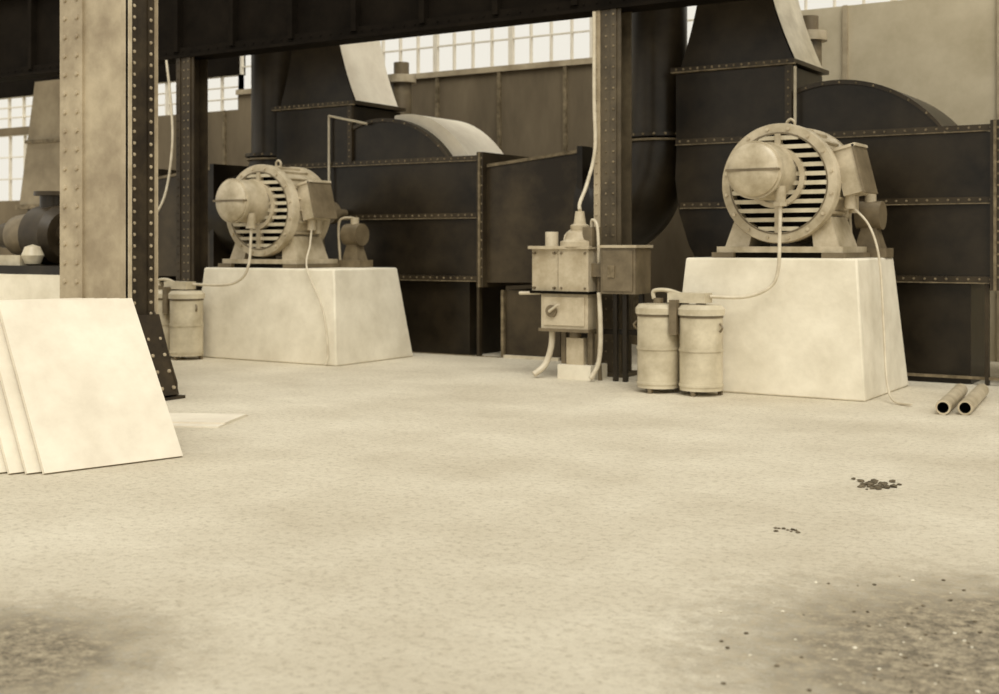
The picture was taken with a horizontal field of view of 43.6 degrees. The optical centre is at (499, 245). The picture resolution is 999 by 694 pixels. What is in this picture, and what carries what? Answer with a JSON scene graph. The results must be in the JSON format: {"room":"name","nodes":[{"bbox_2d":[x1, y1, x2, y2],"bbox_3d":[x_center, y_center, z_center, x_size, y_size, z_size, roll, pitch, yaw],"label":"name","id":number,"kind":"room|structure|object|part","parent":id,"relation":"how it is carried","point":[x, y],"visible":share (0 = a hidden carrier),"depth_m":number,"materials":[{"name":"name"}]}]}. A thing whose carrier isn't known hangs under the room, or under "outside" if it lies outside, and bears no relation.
{"room":"power station hall","nodes":[
{"label":"power station hall","id":0,"kind":"room"},
{"bbox_2d":[0,0,742,82],"bbox_3d":[-7.828,-3.370,20.282,33.000,1.340,0.360,0,0,33],"label":"steel girder","id":1,"kind":"object","parent":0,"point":[29,29],"visible":0.84,"depth_m":17.13,"materials":[{"name":"black metal"}]},
{"bbox_2d":[158,60,173,211],"bbox_3d":[-4.901,-1.461,18.084,0.401,2.443,0.156,0,0,6],"label":"conduit","id":2,"kind":"object","parent":1,"relation":"attached to","point":[166,61],"visible":0.81,"depth_m":18.04,"materials":[{"name":"metal"}]},
{"bbox_2d":[577,12,596,210],"bbox_3d":[0.978,-1.526,14.230,0.108,2.309,0.404,0,0,33],"label":"conduit","id":3,"kind":"object","parent":1,"relation":"attached to","point":[581,198],"visible":1,"depth_m":14.35,"materials":[{"name":"metal"}]},
{"bbox_2d":[0,344,998,693],"bbox_3d":[-5.591,1.600,15.419,54.000,0.200,28.000,0,0,33],"label":"floor","id":4,"kind":"structure","parent":0,"point":[421,523],"depth_m":6.31,"materials":[{"name":"beige concrete"}]},
{"bbox_2d":[0,191,59,299],"bbox_3d":[-5.585,0.425,15.149,2.600,2.150,1.050,0,0,33],"label":"pump","id":5,"kind":"object","parent":4,"relation":"on","point":[33,272],"visible":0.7,"depth_m":14.82,"materials":[{"name":"metal"}]},
{"bbox_2d":[15,79,59,210],"bbox_3d":[-7.662,-0.700,22.311,1.600,4.400,1.100,0,0,33],"label":"ventilation duct","id":6,"kind":"object","parent":4,"relation":"on","point":[41,172],"visible":0.2,"depth_m":22.03,"materials":[{"name":"beige metal"}]},
{"bbox_2d":[0,298,182,474],"bbox_3d":[-3.100,0.949,8.779,1.337,1.102,1.104,0,0,-43],"label":"stack","id":7,"kind":"object","parent":4,"relation":"on","point":[80,388],"visible":1,"depth_m":8.69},
{"bbox_2d":[60,0,184,400],"bbox_3d":[-3.821,-1.000,12.459,1.506,5.000,0.450,0,0,33],"label":"steel column","id":8,"kind":"structure","parent":4,"relation":"on","point":[109,48],"depth_m":12.33,"materials":[{"name":"metal"}]},
{"bbox_2d":[158,278,204,359],"bbox_3d":[-4.315,0.968,16.574,0.993,1.064,0.468,0,0,33],"label":"tank","id":9,"kind":"object","parent":4,"relation":"on","point":[180,308],"visible":0.72,"depth_m":16.29,"materials":[{"name":"metal"}]},
{"bbox_2d":[176,57,207,289],"bbox_3d":[-4.455,-0.600,18.133,0.520,4.200,0.480,0,0,33],"label":"steel column","id":10,"kind":"structure","parent":4,"relation":"on","point":[191,73],"depth_m":18.06,"materials":[{"name":"black metal"}]},
{"bbox_2d":[169,413,247,427],"bbox_3d":[-2.629,1.489,10.670,0.750,0.022,0.750,0,0,8],"label":"flat board","id":11,"kind":"object","parent":4,"relation":"on","point":[192,420],"visible":0.71,"depth_m":10.59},
{"bbox_2d":[158,51,291,284],"bbox_3d":[-5.019,-1.520,20.442,4.766,6.200,1.327,0,0,33],"label":"ductwork","id":12,"kind":"object","parent":4,"relation":"on","point":[269,71],"visible":0.2,"depth_m":19.31,"materials":[{"name":"black metal"}]},
{"bbox_2d":[194,267,412,365],"bbox_3d":[-2.638,0.900,16.797,2.496,1.200,1.595,0,0,33],"label":"concrete foundation","id":13,"kind":"object","parent":4,"relation":"on","point":[272,314],"visible":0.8,"depth_m":16.09,"materials":[{"name":"beige concrete"}]},
{"bbox_2d":[192,159,372,364],"bbox_3d":[-2.522,0.167,16.797,2.143,2.634,2.277,0,0,33],"label":"motor","id":14,"kind":"object","parent":13,"relation":"on","point":[269,212],"visible":1,"depth_m":16.37,"materials":[{"name":"metal"}]},
{"bbox_3d":[-2.914,-0.497,16.867,1.220,1.305,1.000,0,0,33],"label":"frame","id":15,"kind":"part","parent":14,"relation":"part of","materials":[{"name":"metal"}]},
{"bbox_2d":[272,7,686,360],"bbox_3d":[-0.134,-1.520,17.698,6.576,6.200,1.948,0,0,33],"label":"fan","id":16,"kind":"object","parent":4,"relation":"on","point":[457,217],"visible":0.61,"depth_m":17.13,"materials":[{"name":"black metal"}]},
{"bbox_2d":[519,211,652,381],"bbox_3d":[0.940,0.561,14.002,1.541,1.881,0.572,0,0,33],"label":"switchgear","id":17,"kind":"object","parent":4,"relation":"on","point":[571,278],"visible":0.99,"depth_m":13.88,"materials":[{"name":"metal"}]},
{"bbox_2d":[594,8,636,377],"bbox_3d":[1.314,-0.600,14.458,0.520,4.200,0.480,0,0,33],"label":"steel column","id":18,"kind":"structure","parent":4,"relation":"on","point":[613,161],"depth_m":14.36,"materials":[{"name":"black metal"}]},
{"bbox_2d":[633,288,724,396],"bbox_3d":[1.825,0.968,12.663,0.993,1.064,0.468,0,0,33],"label":"tank","id":19,"kind":"object","parent":4,"relation":"on","point":[679,347],"visible":1,"depth_m":12.53,"materials":[{"name":"metal"}]},
{"bbox_2d":[774,527,800,532],"bbox_3d":[1.508,1.496,6.561,0.146,0.013,0.092,0,0,18],"label":"debris heap","id":20,"kind":"object","parent":4,"relation":"on","point":[796,530],"visible":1,"depth_m":6.56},
{"bbox_2d":[682,257,907,401],"bbox_3d":[3.068,0.815,13.162,2.026,1.370,1.596,0,0,33],"label":"concrete foundation","id":21,"kind":"object","parent":4,"relation":"on","point":[817,333],"visible":0.78,"depth_m":12.40,"materials":[{"name":"beige concrete"}]},
{"bbox_2d":[710,118,911,405],"bbox_3d":[3.462,0.088,12.985,2.127,2.815,2.277,0,0,33],"label":"motor","id":22,"kind":"object","parent":21,"relation":"on","point":[801,187],"visible":1,"depth_m":12.53,"materials":[{"name":"metal"}]},
{"bbox_3d":[3.074,-0.667,13.052,1.220,1.305,1.000,0,0,33],"label":"frame","id":23,"kind":"part","parent":22,"relation":"part of","materials":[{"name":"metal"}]},
{"bbox_2d":[670,0,998,385],"bbox_3d":[5.348,-1.600,14.205,6.576,6.200,1.948,0,0,33],"label":"fan","id":24,"kind":"object","parent":4,"relation":"on","point":[747,66],"visible":0.71,"depth_m":13.89,"materials":[{"name":"black metal"}]},
{"bbox_2d":[694,563,998,693],"bbox_3d":[1.783,1.496,4.523,2.819,0.012,2.372,0,0,-19],"label":"rubble","id":25,"kind":"object","parent":4,"relation":"on","point":[719,611],"visible":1,"depth_m":4.66,"materials":[{"name":"stone"}]},
{"bbox_2d":[851,477,901,489],"bbox_3d":[2.369,1.490,7.821,0.287,0.030,0.361,0,0,7],"label":"debris heap","id":26,"kind":"object","parent":4,"relation":"on","point":[871,482],"visible":1,"depth_m":7.77,"materials":[{"name":"grey"}]},
{"bbox_2d":[935,383,988,414],"bbox_3d":[4.341,1.435,11.711,0.320,0.130,1.571,0,0,26],"label":"pipe","id":27,"kind":"object","parent":4,"relation":"on","point":[951,399],"visible":1,"depth_m":11.30,"materials":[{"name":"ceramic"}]},
{"bbox_2d":[0,0,998,361],"bbox_3d":[-5.166,-2.000,23.531,46.000,7.000,0.260,0,0,33],"label":"wall","id":28,"kind":"structure","parent":0,"point":[942,54],"depth_m":18.63,"materials":[{"name":"paint"}]},
{"bbox_2d":[0,134,27,200],"bbox_3d":[-10.556,-1.655,26.982,2.080,1.432,0.070,0,0,33],"label":"window","id":29,"kind":"structure","parent":28,"relation":"in","point":[10,157],"depth_m":26.95,"materials":[{"name":"white metal"}]},
{"bbox_2d":[0,75,243,128],"bbox_3d":[-14.688,-2.850,29.615,23.480,0.682,0.070,0,0,33],"label":"window","id":30,"kind":"structure","parent":28,"relation":"in","point":[167,102],"depth_m":24.36,"materials":[{"name":"white metal"}]},
{"bbox_2d":[238,17,693,89],"bbox_3d":[-0.435,-3.540,20.535,10.480,1.342,0.070,0,0,33],"label":"window","id":31,"kind":"structure","parent":28,"relation":"in","point":[511,38],"depth_m":20.35,"materials":[{"name":"white metal"}]},
{"bbox_2d":[804,0,896,9],"bbox_3d":[9.083,-3.740,14.471,12.251,0.942,0.070,0,0,33],"label":"window","id":32,"kind":"structure","parent":28,"relation":"in","point":[805,1],"depth_m":17.31,"materials":[{"name":"white metal"}]}
]}

